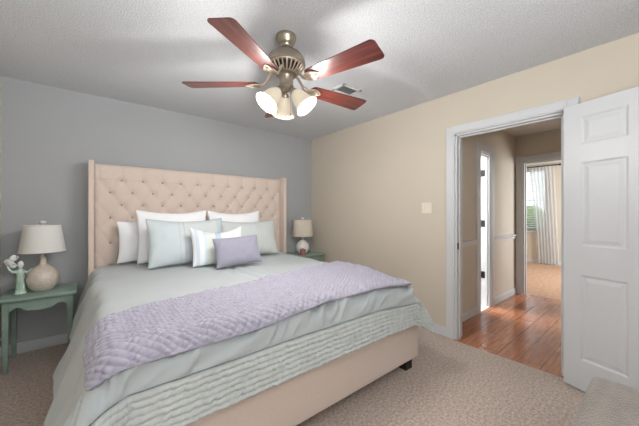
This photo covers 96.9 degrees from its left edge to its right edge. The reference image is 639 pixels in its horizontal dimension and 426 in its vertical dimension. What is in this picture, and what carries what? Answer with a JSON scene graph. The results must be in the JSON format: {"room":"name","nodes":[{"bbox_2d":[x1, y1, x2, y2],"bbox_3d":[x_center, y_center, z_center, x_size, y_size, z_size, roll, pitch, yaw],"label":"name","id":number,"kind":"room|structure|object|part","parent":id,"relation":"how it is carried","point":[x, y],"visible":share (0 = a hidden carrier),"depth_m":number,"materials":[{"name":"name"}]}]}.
{"room":"bedroom","nodes":[
{"label":"bedroom","id":0,"kind":"room"},
{"bbox_2d":[0,75,0,347],"bbox_3d":[-1.326,0.030,0.594,0.120,2.470,4.800,0,0,-39],"label":"wall","id":1,"kind":"structure","parent":0,"point":[0,75],"depth_m":2.47,"materials":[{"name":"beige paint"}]},
{"bbox_2d":[1,76,310,345],"bbox_3d":[-1.554,0.030,3.587,3.560,2.470,0.120,0,0,-39],"label":"wall","id":2,"kind":"structure","parent":0,"point":[49,134],"depth_m":2.82,"materials":[{"name":"grey paint"}]},
{"bbox_2d":[1,333,67,355],"bbox_3d":[-1.465,1.219,3.574,3.440,0.092,0.014,0,0,-39],"label":"baseboard","id":3,"kind":"structure","parent":2,"relation":"attached to","point":[36,344],"depth_m":2.64,"materials":[{"name":"white paint"}]},
{"bbox_2d":[0,262,584,425],"bbox_3d":[2.365,1.315,3.615,9.660,0.100,5.040,0,0,-39],"label":"floor","id":4,"kind":"structure","parent":0,"point":[450,382],"depth_m":2.12,"materials":[{"name":"carpet"}]},
{"bbox_2d":[0,282,77,374],"bbox_3d":[-2.424,0.970,2.471,0.470,0.590,0.425,0,0,-39],"label":"nightstand","id":5,"kind":"object","parent":4,"relation":"on","point":[64,292],"visible":0.91,"depth_m":2.35,"materials":[{"name":"green paint"}]},
{"bbox_3d":[-2.465,0.982,2.220,0.038,0.566,0.038,0,0,-39],"label":"leg","id":6,"kind":"part","parent":5,"relation":"part of","materials":[{"name":"green paint"}]},
{"bbox_3d":[-2.678,0.982,2.481,0.038,0.566,0.038,0,0,-39],"label":"leg","id":7,"kind":"part","parent":5,"relation":"part of","materials":[{"name":"green paint"}]},
{"bbox_2d":[4,255,32,294],"bbox_3d":[-2.503,0.511,2.352,0.092,0.327,0.155,0,0,30],"label":"figurine","id":8,"kind":"object","parent":5,"relation":"on","point":[20,289],"visible":1,"depth_m":2.34,"materials":[{"name":"green ceramic"}]},
{"bbox_3d":[-2.533,0.469,2.327,0.027,0.073,0.057,0,0,41],"label":"arm","id":9,"kind":"part","parent":8,"relation":"part of","materials":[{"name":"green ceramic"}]},
{"bbox_2d":[17,221,66,291],"bbox_3d":[-2.428,0.371,2.484,0.311,0.608,0.311,0,0,-39],"label":"table lamp","id":10,"kind":"object","parent":5,"relation":"on","point":[42,239],"visible":0.99,"depth_m":2.41,"materials":[{"name":"beige fabric"}]},
{"bbox_3d":[-2.428,0.223,2.484,0.311,0.235,0.311,0,0,-39],"label":"lamp shade","id":11,"kind":"part","parent":10,"relation":"part of","materials":[{"name":"white fabric"}]},
{"bbox_3d":[-2.169,0.982,2.462,0.038,0.566,0.038,0,0,-39],"label":"leg","id":12,"kind":"part","parent":5,"relation":"part of","materials":[{"name":"green paint"}]},
{"bbox_2d":[88,160,417,425],"bbox_3d":[-0.702,0.380,2.606,2.215,1.771,2.387,0,0,-39],"label":"bed","id":13,"kind":"object","parent":4,"relation":"on","point":[115,192],"visible":0.39,"depth_m":2.81,"materials":[{"name":"beige fabric"}]},
{"bbox_3d":[-1.415,0.329,3.477,2.125,1.633,0.106,0,0,-39],"label":"headboard","id":14,"kind":"part","parent":13,"relation":"part of","materials":[{"name":"beige fabric"}]},
{"bbox_2d":[43,252,433,425],"bbox_3d":[-0.758,0.765,2.348,2.401,0.542,2.494,0,0,-39],"label":"comforter","id":15,"kind":"object","parent":13,"relation":"on","point":[184,389],"visible":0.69,"depth_m":1.46,"materials":[{"name":"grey fabric"}]},
{"bbox_2d":[117,222,138,262],"bbox_3d":[-1.707,0.288,3.009,0.731,0.407,0.138,0,0,-37],"label":"pillow","id":16,"kind":"object","parent":15,"relation":"on","point":[128,231],"visible":0.38,"depth_m":2.81,"materials":[{"name":"white fabric"}]},
{"bbox_2d":[136,210,205,263],"bbox_3d":[-1.517,0.230,2.958,0.674,0.524,0.166,0,0,-36],"label":"pillow","id":17,"kind":"object","parent":15,"relation":"on","point":[143,250],"visible":0.43,"depth_m":2.80,"materials":[{"name":"white fabric"}]},
{"bbox_2d":[145,218,221,268],"bbox_3d":[-1.296,0.276,2.804,0.725,0.444,0.204,0,0,-44],"label":"pillow sham","id":18,"kind":"object","parent":15,"relation":"on","point":[170,243],"visible":0.77,"depth_m":2.65,"materials":[{"name":"teal fabric"}]},
{"bbox_2d":[190,226,240,266],"bbox_3d":[-0.983,0.314,2.761,0.503,0.357,0.186,0,0,-35],"label":"accent pillow","id":19,"kind":"object","parent":15,"relation":"on","point":[204,253],"visible":0.59,"depth_m":2.64,"materials":[{"name":"fabric"}]},
{"bbox_2d":[208,211,258,221],"bbox_3d":[-1.021,0.231,3.473,0.666,0.522,0.197,0,0,-44],"label":"pillow","id":20,"kind":"object","parent":15,"relation":"on","point":[253,216],"visible":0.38,"depth_m":3.45,"materials":[{"name":"white fabric"}]},
{"bbox_2d":[212,234,261,268],"bbox_3d":[-0.763,0.352,2.652,0.442,0.279,0.158,0,0,-35],"label":"accent pillow","id":21,"kind":"object","parent":15,"relation":"on","point":[245,249],"visible":1,"depth_m":2.59,"materials":[{"name":"purple fabric"}]},
{"bbox_2d":[82,260,410,390],"bbox_3d":[-0.270,0.530,1.883,2.022,0.145,0.834,0,0,-42],"label":"throw blanket","id":22,"kind":"object","parent":15,"relation":"on","point":[117,342],"visible":1,"depth_m":1.36,"materials":[{"name":"purple fabric"}]},
{"bbox_2d":[222,220,278,253],"bbox_3d":[-0.827,0.291,3.342,0.714,0.413,0.205,0,0,-35],"label":"pillow sham","id":23,"kind":"object","parent":15,"relation":"on","point":[264,230],"visible":0.56,"depth_m":3.36,"materials":[{"name":"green fabric"}]},
{"bbox_3d":[0.008,0.995,1.687,2.000,0.330,0.065,0,0,-39],"label":"foot rail","id":24,"kind":"part","parent":13,"relation":"part of","materials":[{"name":"beige fabric"}]},
{"bbox_3d":[0.699,1.202,2.324,0.085,0.125,0.085,0,0,-39],"label":"leg","id":25,"kind":"part","parent":13,"relation":"part of","materials":[{"name":"black wood"}]},
{"bbox_2d":[287,251,324,261],"bbox_3d":[-0.232,0.935,4.266,0.475,0.660,0.425,0,0,-39],"label":"nightstand","id":26,"kind":"object","parent":4,"relation":"on","point":[310,254],"visible":0.34,"depth_m":4.20,"materials":[{"name":"green paint"}]},
{"bbox_2d":[292,217,312,252],"bbox_3d":[-0.258,0.336,4.286,0.323,0.538,0.323,0,0,-39],"label":"table lamp","id":27,"kind":"object","parent":26,"relation":"on","point":[302,228],"visible":0.95,"depth_m":4.17,"materials":[{"name":"beige fabric"}]},
{"bbox_3d":[-0.258,0.228,4.286,0.323,0.245,0.323,0,0,-39],"label":"lamp shade","id":28,"kind":"part","parent":27,"relation":"part of","materials":[{"name":"beige fabric"}]},
{"bbox_2d":[300,248,305,254],"bbox_3d":[-0.239,0.556,4.082,0.084,0.098,0.084,0,0,-39],"label":"jar candle","id":29,"kind":"object","parent":26,"relation":"on","point":[302,251],"visible":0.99,"depth_m":4.05,"materials":[{"name":"red glass"}]},
{"bbox_2d":[571,377,638,425],"bbox_3d":[1.323,1.023,0.875,0.815,0.484,0.798,0,0,-39],"label":"ottoman","id":30,"kind":"object","parent":4,"relation":"on","point":[605,402],"visible":1,"depth_m":1.17,"materials":[{"name":"grey fabric"}]},
{"bbox_2d":[0,0,638,165],"bbox_3d":[2.365,-1.255,3.615,9.660,0.100,5.040,0,0,-39],"label":"ceiling","id":31,"kind":"structure","parent":0,"point":[141,52],"depth_m":2.04,"materials":[{"name":"white paint"}]},
{"bbox_2d":[182,17,383,119],"bbox_3d":[-0.191,-0.917,1.940,1.311,0.575,1.342,0,0,-39],"label":"ceiling fan","id":32,"kind":"object","parent":31,"relation":"hanging from","point":[285,62],"visible":1,"depth_m":1.83,"materials":[{"name":"brown wood"}]},
{"bbox_3d":[-0.664,-0.879,1.937,0.505,0.006,0.160,0,11,1],"label":"blade","id":33,"kind":"part","parent":32,"relation":"part of","materials":[{"name":"brown wood"}]},
{"bbox_3d":[-0.372,-0.879,1.514,0.160,0.006,0.505,12,4,19],"label":"blade","id":34,"kind":"part","parent":32,"relation":"part of","materials":[{"name":"brown wood"}]},
{"bbox_3d":[-0.330,-0.747,1.841,0.166,0.173,0.154,0,0,-6],"label":"lamp shade","id":35,"kind":"part","parent":32,"relation":"part of","materials":[{"name":"beige glass"}]},
{"bbox_3d":[-0.352,-0.879,2.346,0.160,0.006,0.505,-12,3,-16],"label":"blade","id":36,"kind":"part","parent":32,"relation":"part of","materials":[{"name":"brown wood"}]},
{"bbox_3d":[-0.253,-0.747,2.056,0.157,0.173,0.168,0,0,-39],"label":"lamp shade","id":37,"kind":"part","parent":32,"relation":"part of","materials":[{"name":"beige glass"}]},
{"bbox_2d":[281,92,288,97],"bbox_3d":[-0.239,-0.824,1.984,0.058,0.073,0.068,0,0,-39],"label":"socket","id":38,"kind":"object","parent":32,"relation":"attached to","point":[284,95],"depth_m":1.96,"materials":[{"name":"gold metal"}]},
{"bbox_2d":[271,56,303,76],"bbox_3d":[-0.227,-0.973,1.927,0.250,0.065,0.250,0,0,-39],"label":"vent","id":39,"kind":"object","parent":32,"relation":"attached to","point":[292,66],"depth_m":1.85,"materials":[{"name":"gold metal"}]},
{"bbox_3d":[-0.195,-0.733,1.907,0.018,0.205,0.018,0,0,-39],"label":"pull chain","id":40,"kind":"part","parent":32,"relation":"part of","materials":[{"name":"silver metal"}]},
{"bbox_3d":[-0.094,-0.747,1.900,0.158,0.173,0.164,0,0,-39],"label":"lamp shade","id":41,"kind":"part","parent":32,"relation":"part of","materials":[{"name":"beige glass"}]},
{"bbox_3d":[0.133,-0.879,2.176,0.505,0.006,0.160,0,-11,-35],"label":"blade","id":42,"kind":"part","parent":32,"relation":"part of","materials":[{"name":"brown wood"}]},
{"bbox_3d":[0.121,-0.879,1.662,0.505,0.006,0.160,0,-11,37],"label":"blade","id":43,"kind":"part","parent":32,"relation":"part of","materials":[{"name":"brown wood"}]},
{"bbox_2d":[331,83,361,95],"bbox_3d":[0.265,-1.199,2.763,0.250,0.012,0.170,0,0,-39],"label":"ceiling vent","id":44,"kind":"object","parent":31,"relation":"in","point":[343,88],"visible":0.91,"depth_m":2.75,"materials":[{"name":"white metal"}]},
{"bbox_2d":[311,33,638,326],"bbox_3d":[1.429,0.030,2.849,0.120,2.470,5.040,0,0,-39],"label":"wall","id":45,"kind":"structure","parent":0,"point":[371,181],"depth_m":3.20,"materials":[{"name":"beige paint"}]},
{"bbox_2d":[422,202,431,212],"bbox_3d":[1.162,-0.055,3.071,0.010,0.116,0.116,0,0,-39],"label":"light switch","id":46,"kind":"object","parent":45,"relation":"attached to","point":[426,207],"visible":1,"depth_m":3.06,"materials":[{"name":"beige plastic"}]},
{"bbox_2d":[418,323,445,335],"bbox_3d":[1.381,1.219,2.801,0.014,0.092,4.785,0,0,-39],"label":"baseboard","id":47,"kind":"structure","parent":45,"relation":"attached to","point":[438,329],"depth_m":2.95,"materials":[{"name":"white paint"}]},
{"bbox_2d":[446,97,579,375],"bbox_3d":[1.674,0.198,2.549,0.164,2.135,1.015,0,0,-39],"label":"door frame","id":48,"kind":"structure","parent":45,"relation":"attached to","point":[453,136],"depth_m":2.83,"materials":[{"name":"white paint"}]},
{"bbox_2d":[564,86,638,391],"bbox_3d":[1.946,0.238,1.730,0.107,2.030,0.810,0,0,-21],"label":"door","id":49,"kind":"structure","parent":45,"relation":"in","point":[601,135],"depth_m":1.90,"materials":[{"name":"white paint"}]},
{"bbox_2d":[462,130,515,313],"bbox_3d":[2.235,0.030,3.845,2.390,2.470,0.120,0,0,-39],"label":"wall","id":50,"kind":"structure","parent":0,"point":[504,143],"depth_m":3.97,"materials":[{"name":"beige paint"}]},
{"bbox_2d":[481,170,484,277],"bbox_3d":[2.137,0.243,4.027,0.051,2.020,0.416,0,0,-39],"label":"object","id":51,"kind":"structure","parent":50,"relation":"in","point":[482,171],"depth_m":3.88,"materials":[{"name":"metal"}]},
{"bbox_2d":[476,142,494,313],"bbox_3d":[2.145,0.188,3.757,0.560,2.155,0.142,0,0,-39],"label":"door frame","id":52,"kind":"structure","parent":50,"relation":"attached to","point":[485,155],"depth_m":3.83,"materials":[{"name":"white paint"}]},
{"bbox_2d":[462,287,515,321],"bbox_3d":[2.240,1.219,3.763,2.247,0.092,0.014,0,0,-39],"label":"baseboard","id":53,"kind":"structure","parent":50,"relation":"attached to","point":[465,316],"depth_m":3.94,"materials":[{"name":"white paint"}]},
{"bbox_2d":[462,234,516,246],"bbox_3d":[2.244,0.363,3.757,2.247,0.073,0.028,0,0,-39],"label":"chair rail","id":54,"kind":"object","parent":50,"relation":"attached to","point":[466,243],"visible":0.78,"depth_m":3.91,"materials":[{"name":"white paint"}]},
{"bbox_2d":[516,129,560,161],"bbox_3d":[3.531,0.030,4.053,0.120,2.470,1.200,0,0,-39],"label":"wall","id":55,"kind":"structure","parent":0,"point":[548,141],"depth_m":4.24,"materials":[{"name":"beige paint"}]},
{"bbox_2d":[516,151,560,293],"bbox_3d":[3.451,0.190,4.133,0.142,2.150,0.965,0,0,-39],"label":"door frame","id":56,"kind":"structure","parent":55,"relation":"attached to","point":[521,164],"depth_m":4.41,"materials":[{"name":"white paint"}]},
{"bbox_2d":[527,163,560,261],"bbox_3d":[6.033,0.030,6.618,0.120,2.470,4.100,0,0,-39],"label":"wall","id":57,"kind":"structure","parent":0,"point":[531,236],"depth_m":6.87,"materials":[{"name":"beige paint"}]},
{"bbox_2d":[527,170,535,230],"bbox_3d":[5.361,-0.330,7.360,0.051,1.566,0.870,0,0,-39],"label":"window blind","id":58,"kind":"object","parent":57,"relation":"attached to","point":[528,171],"visible":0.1,"depth_m":7.29,"materials":[{"name":"white paint"}]},
{"bbox_2d":[527,258,560,265],"bbox_3d":[5.981,1.219,6.575,0.014,0.092,3.800,0,0,-39],"label":"baseboard","id":59,"kind":"structure","parent":57,"relation":"attached to","point":[528,259],"depth_m":7.21,"materials":[{"name":"white paint"}]},
{"bbox_2d":[527,163,560,167],"bbox_3d":[5.311,-1.160,7.319,0.108,0.047,1.470,0,0,-39],"label":"curtain rod","id":60,"kind":"object","parent":57,"relation":"attached to","point":[559,163],"visible":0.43,"depth_m":6.96,"materials":[{"name":"black metal"}]},
{"bbox_2d":[529,166,558,265],"bbox_3d":[5.527,0.055,6.979,0.066,2.390,0.600,0,0,-39],"label":"curtain","id":61,"kind":"object","parent":60,"relation":"hanging from","point":[542,178],"visible":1,"depth_m":6.96,"materials":[{"name":"white fabric"}]},
{"label":"outside","id":62,"kind":"structure","parent":0,"visible":0},
{"bbox_3d":[15.792,1.765,19.387,31.000,0.200,50.000,0,0,-39],"label":"floor","id":63,"kind":"structure","parent":62,"visible":0},
{"bbox_2d":[527,206,535,228],"bbox_3d":[8.006,0.737,11.687,3.250,2.489,3.116,0,0,-3],"label":"shrub","id":64,"kind":"object","parent":63,"relation":"on","point":[527,206],"visible":0.02,"depth_m":10.71,"materials":[{"name":"green plant"}]}
]}

